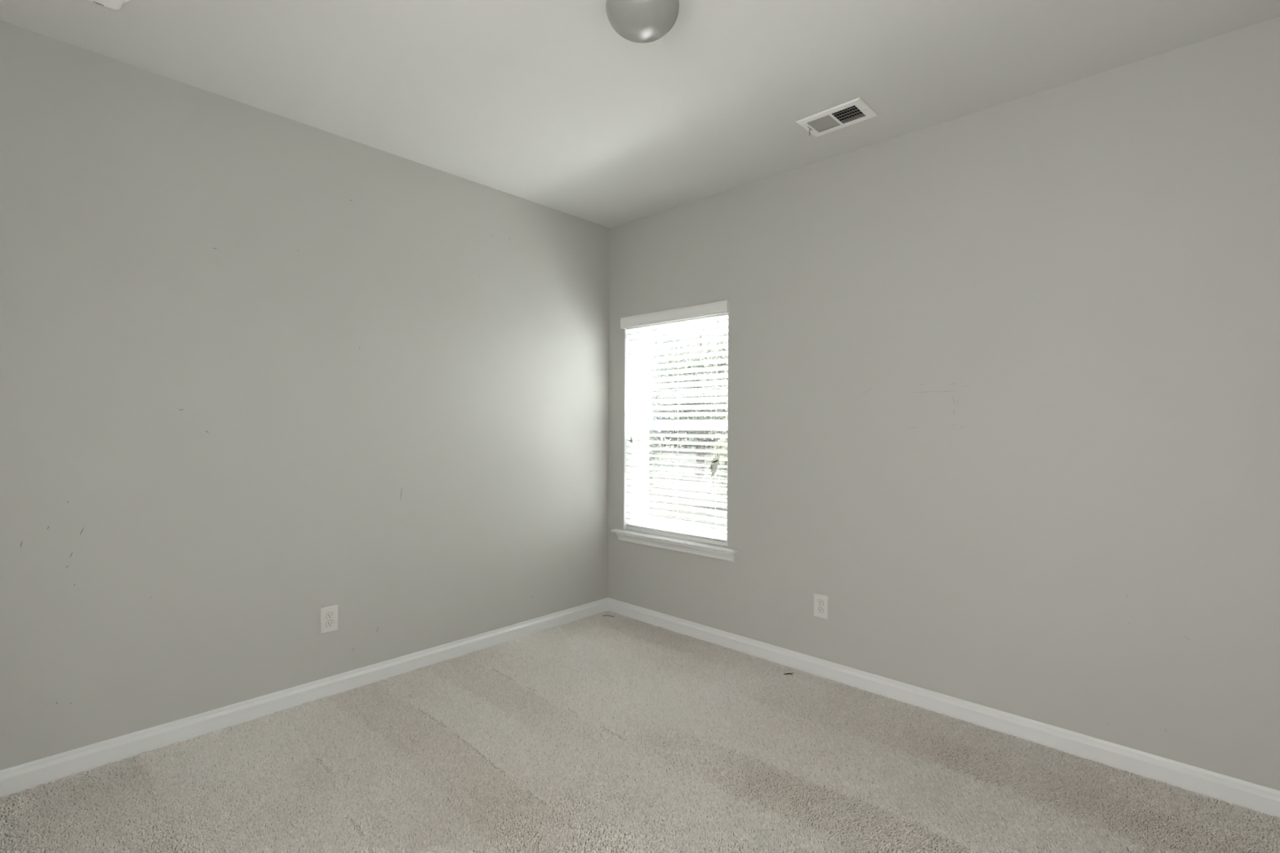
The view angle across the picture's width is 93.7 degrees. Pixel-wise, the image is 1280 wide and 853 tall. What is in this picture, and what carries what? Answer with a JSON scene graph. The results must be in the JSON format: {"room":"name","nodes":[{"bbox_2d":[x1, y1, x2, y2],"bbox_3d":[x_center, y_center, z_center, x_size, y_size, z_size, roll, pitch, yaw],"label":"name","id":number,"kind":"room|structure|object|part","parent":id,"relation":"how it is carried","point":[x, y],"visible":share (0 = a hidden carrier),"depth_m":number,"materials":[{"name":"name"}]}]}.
{"room":"empty bedroom","nodes":[
{"label":"empty bedroom","id":0,"kind":"room"},
{"bbox_2d":[0,20,609,770],"bbox_3d":[-1.613,-0.063,2.972,0.200,2.800,4.340,0,0,43],"label":"wall","id":1,"kind":"structure","parent":0,"point":[262,371],"depth_m":2.69,"materials":[{"name":"beige paint"}]},
{"bbox_2d":[0,597,608,797],"bbox_3d":[-1.556,1.272,2.885,0.016,0.095,3.900,0,0,43],"label":"baseboard","id":2,"kind":"structure","parent":1,"relation":"attached to","point":[15,779],"depth_m":2.69,"materials":[{"name":"white paint"}]},
{"bbox_2d":[320,604,337,634],"bbox_3d":[-1.516,0.943,2.931,0.009,0.125,0.081,0,0,43],"label":"wall outlet","id":3,"kind":"object","parent":1,"relation":"attached to","point":[329,615],"visible":1,"depth_m":2.93,"materials":[{"name":"white plastic"}]},
{"bbox_2d":[325,620,333,626],"bbox_3d":[-1.515,0.963,2.930,0.001,0.030,0.037,0,0,43],"label":"receptacle","id":4,"kind":"object","parent":3,"relation":"attached to","point":[328,623],"depth_m":2.93,"materials":[{"name":"white plastic"}]},
{"bbox_2d":[325,612,333,619],"bbox_3d":[-1.515,0.924,2.930,0.001,0.030,0.037,0,0,43],"label":"receptacle","id":5,"kind":"object","parent":3,"relation":"attached to","point":[329,615],"depth_m":2.93,"materials":[{"name":"white plastic"}]},
{"bbox_2d":[0,0,1279,227],"bbox_3d":[-0.084,-1.438,1.522,4.000,0.030,3.900,0,0,43],"label":"ceiling","id":6,"kind":"structure","parent":0,"point":[542,102],"depth_m":2.37,"materials":[{"name":"paint"}]},
{"bbox_2d":[88,0,129,9],"bbox_3d":[-1.754,-1.413,1.942,0.162,0.041,0.162,0,0,43],"label":"smoke detector","id":7,"kind":"object","parent":6,"relation":"attached to","point":[112,4],"visible":1,"depth_m":1.98,"materials":[{"name":"white plastic"}]},
{"bbox_2d":[605,0,679,43],"bbox_3d":[0.008,-1.343,1.929,0.236,0.159,0.236,0,0,43],"label":"ceiling light","id":8,"kind":"object","parent":6,"relation":"attached to","point":[642,21],"visible":1,"depth_m":1.89,"materials":[{"name":"white glass"}]},
{"bbox_2d":[795,97,877,137],"bbox_3d":[0.901,-1.501,2.754,0.303,0.235,0.200,0,0,43],"label":"ceiling vent","id":9,"kind":"object","parent":6,"relation":"in","point":[854,111],"visible":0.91,"depth_m":2.77,"materials":[{"name":"white metal"}]},
{"bbox_3d":[0.949,-1.420,2.806,0.229,0.016,0.004,0,0,43],"label":"damper frame","id":10,"kind":"part","parent":9,"relation":"part of","materials":[{"name":"grey metal"}]},
{"bbox_2d":[0,620,1279,852],"bbox_3d":[-0.169,1.348,1.452,4.000,0.038,4.100,0,0,43],"label":"floor","id":11,"kind":"structure","parent":0,"point":[482,756],"depth_m":2.12,"materials":[{"name":"beige carpet"}]},
{"bbox_2d":[0,610,1279,852],"bbox_3d":[-0.111,1.322,1.862,3.497,0.015,3.394,0,0,43],"label":"carpet","id":12,"kind":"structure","parent":11,"relation":"on","point":[615,653],"depth_m":2.27,"materials":[{"name":"beige carpet"}]},
{"bbox_2d":[608,16,1279,791],"bbox_3d":[1.393,-0.045,2.969,4.200,2.800,0.240,0,0,43],"label":"wall","id":13,"kind":"structure","parent":0,"point":[1003,389],"depth_m":2.58,"materials":[{"name":"beige paint"}]},
{"bbox_2d":[610,313,737,561],"bbox_3d":[0.269,0.040,3.974,1.030,1.528,0.275,0,0,43],"label":"window","id":14,"kind":"structure","parent":13,"relation":"in","point":[705,549],"depth_m":4.21,"materials":[{"name":"white plastic"}]},
{"bbox_3d":[0.229,0.737,3.935,1.030,0.019,0.168,0,0,43],"label":"sill","id":15,"kind":"part","parent":14,"relation":"part of","materials":[{"name":"white paint"}]},
{"bbox_2d":[620,299,730,546],"bbox_3d":[0.220,-0.017,3.914,0.895,1.482,0.101,0,0,43],"label":"window blind","id":16,"kind":"object","parent":14,"relation":"attached to","point":[722,308],"visible":0.91,"depth_m":3.89,"materials":[{"name":"white plastic"}]},
{"bbox_3d":[0.009,0.015,4.143,0.004,1.399,0.052,0,0,43],"label":"ladder cord","id":17,"kind":"part","parent":16,"relation":"part of","materials":[{"name":"white fabric"}]},
{"bbox_3d":[0.234,0.017,3.933,0.004,1.399,0.052,0,0,43],"label":"ladder cord","id":18,"kind":"part","parent":16,"relation":"part of","materials":[{"name":"white fabric"}]},
{"bbox_3d":[0.231,0.711,3.936,0.856,0.026,0.048,0,0,43],"label":"rail","id":19,"kind":"part","parent":16,"relation":"part of","materials":[{"name":"white plastic"}]},
{"bbox_3d":[0.458,0.018,3.724,0.004,1.399,0.052,0,0,43],"label":"ladder cord","id":20,"kind":"part","parent":16,"relation":"part of","materials":[{"name":"white fabric"}]},
{"bbox_3d":[0.464,-0.221,3.669,0.026,0.920,0.005,0,0,26],"label":"lift cord","id":21,"kind":"part","parent":16,"relation":"part of","materials":[{"name":"white fabric"}]},
{"bbox_3d":[0.327,0.013,4.035,0.878,1.472,0.107,0,0,43],"label":"frame","id":22,"kind":"part","parent":14,"relation":"part of","materials":[{"name":"white plastic"}]},
{"bbox_3d":[0.303,0.345,4.012,0.806,0.736,0.034,0,0,43],"label":"sash","id":23,"kind":"part","parent":14,"relation":"part of","materials":[{"name":"white plastic"}]},
{"bbox_3d":[0.344,-0.333,4.051,0.806,0.708,0.036,0,0,43],"label":"sash","id":24,"kind":"part","parent":14,"relation":"part of","materials":[{"name":"white plastic"}]},
{"bbox_2d":[813,592,827,619],"bbox_3d":[0.962,0.958,3.197,0.081,0.125,0.009,0,0,43],"label":"wall outlet","id":25,"kind":"object","parent":13,"relation":"attached to","point":[820,602],"visible":1,"depth_m":3.19,"materials":[{"name":"white plastic"}]},
{"bbox_2d":[817,606,823,613],"bbox_3d":[0.960,0.978,3.195,0.037,0.030,0.003,0,0,43],"label":"receptacle","id":26,"kind":"object","parent":25,"relation":"attached to","point":[820,609],"depth_m":3.19,"materials":[{"name":"white plastic"}]},
{"bbox_2d":[817,600,823,605],"bbox_3d":[0.960,0.939,3.195,0.034,0.028,0.003,0,0,43],"label":"receptacle","id":27,"kind":"object","parent":25,"relation":"attached to","point":[820,602],"depth_m":3.19,"materials":[{"name":"white plastic"}]},
{"bbox_2d":[607,597,1279,817],"bbox_3d":[1.227,1.288,2.943,3.994,0.095,0.016,0,0,43],"label":"baseboard","id":28,"kind":"structure","parent":13,"relation":"attached to","point":[1255,797],"depth_m":2.61,"materials":[{"name":"white paint"}]},
{"label":"outside","id":29,"kind":"structure","parent":0,"visible":0},
{"bbox_2d":[648,440,727,531],"bbox_3d":[16.422,1.880,36.813,70.000,0.100,69.758,0,0,43],"label":"ground","id":30,"kind":"structure","parent":29,"point":[705,513],"depth_m":14.59,"materials":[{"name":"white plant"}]},
{"bbox_2d":[648,429,663,479],"bbox_3d":[-0.153,0.839,16.564,1.604,1.840,1.610,0,0,43],"label":"shrub","id":31,"kind":"object","parent":30,"relation":"on","point":[654,451],"visible":0.07,"depth_m":16.38,"materials":[{"name":"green plant"}]},
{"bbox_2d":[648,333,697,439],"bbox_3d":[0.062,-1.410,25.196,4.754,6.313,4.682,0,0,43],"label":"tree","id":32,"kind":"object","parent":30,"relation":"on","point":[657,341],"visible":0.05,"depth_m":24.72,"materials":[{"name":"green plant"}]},
{"bbox_2d":[649,329,699,452],"bbox_3d":[0.550,-2.893,33.647,6.175,9.265,6.220,0,0,43],"label":"tree","id":33,"kind":"object","parent":30,"relation":"on","point":[665,340],"visible":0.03,"depth_m":32.80,"materials":[{"name":"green plant"}]},
{"bbox_2d":[651,326,728,478],"bbox_3d":[2.080,-0.980,20.505,3.890,5.490,3.886,0,0,43],"label":"tree","id":34,"kind":"object","parent":30,"relation":"on","point":[711,372],"visible":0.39,"depth_m":20.14,"materials":[{"name":"green plant"}]},
{"bbox_2d":[653,386,727,452],"bbox_3d":[8.706,-0.431,37.045,43.714,5.062,2.344,0,0,43],"label":"hedge","id":35,"kind":"object","parent":30,"relation":"on","point":[668,438],"visible":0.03,"depth_m":41.94,"materials":[{"name":"green plant"}]},
{"bbox_2d":[688,325,728,433],"bbox_3d":[4.629,-2.607,29.331,5.155,8.753,5.215,0,0,43],"label":"tree","id":36,"kind":"object","parent":30,"relation":"on","point":[718,334],"visible":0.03,"depth_m":29.14,"materials":[{"name":"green plant"}]},
{"bbox_2d":[706,438,727,501],"bbox_3d":[2.090,0.922,13.099,1.221,1.706,1.231,0,0,43],"label":"shrub","id":37,"kind":"object","parent":30,"relation":"on","point":[723,455],"visible":0.07,"depth_m":13.02,"materials":[{"name":"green plant"}]}
]}

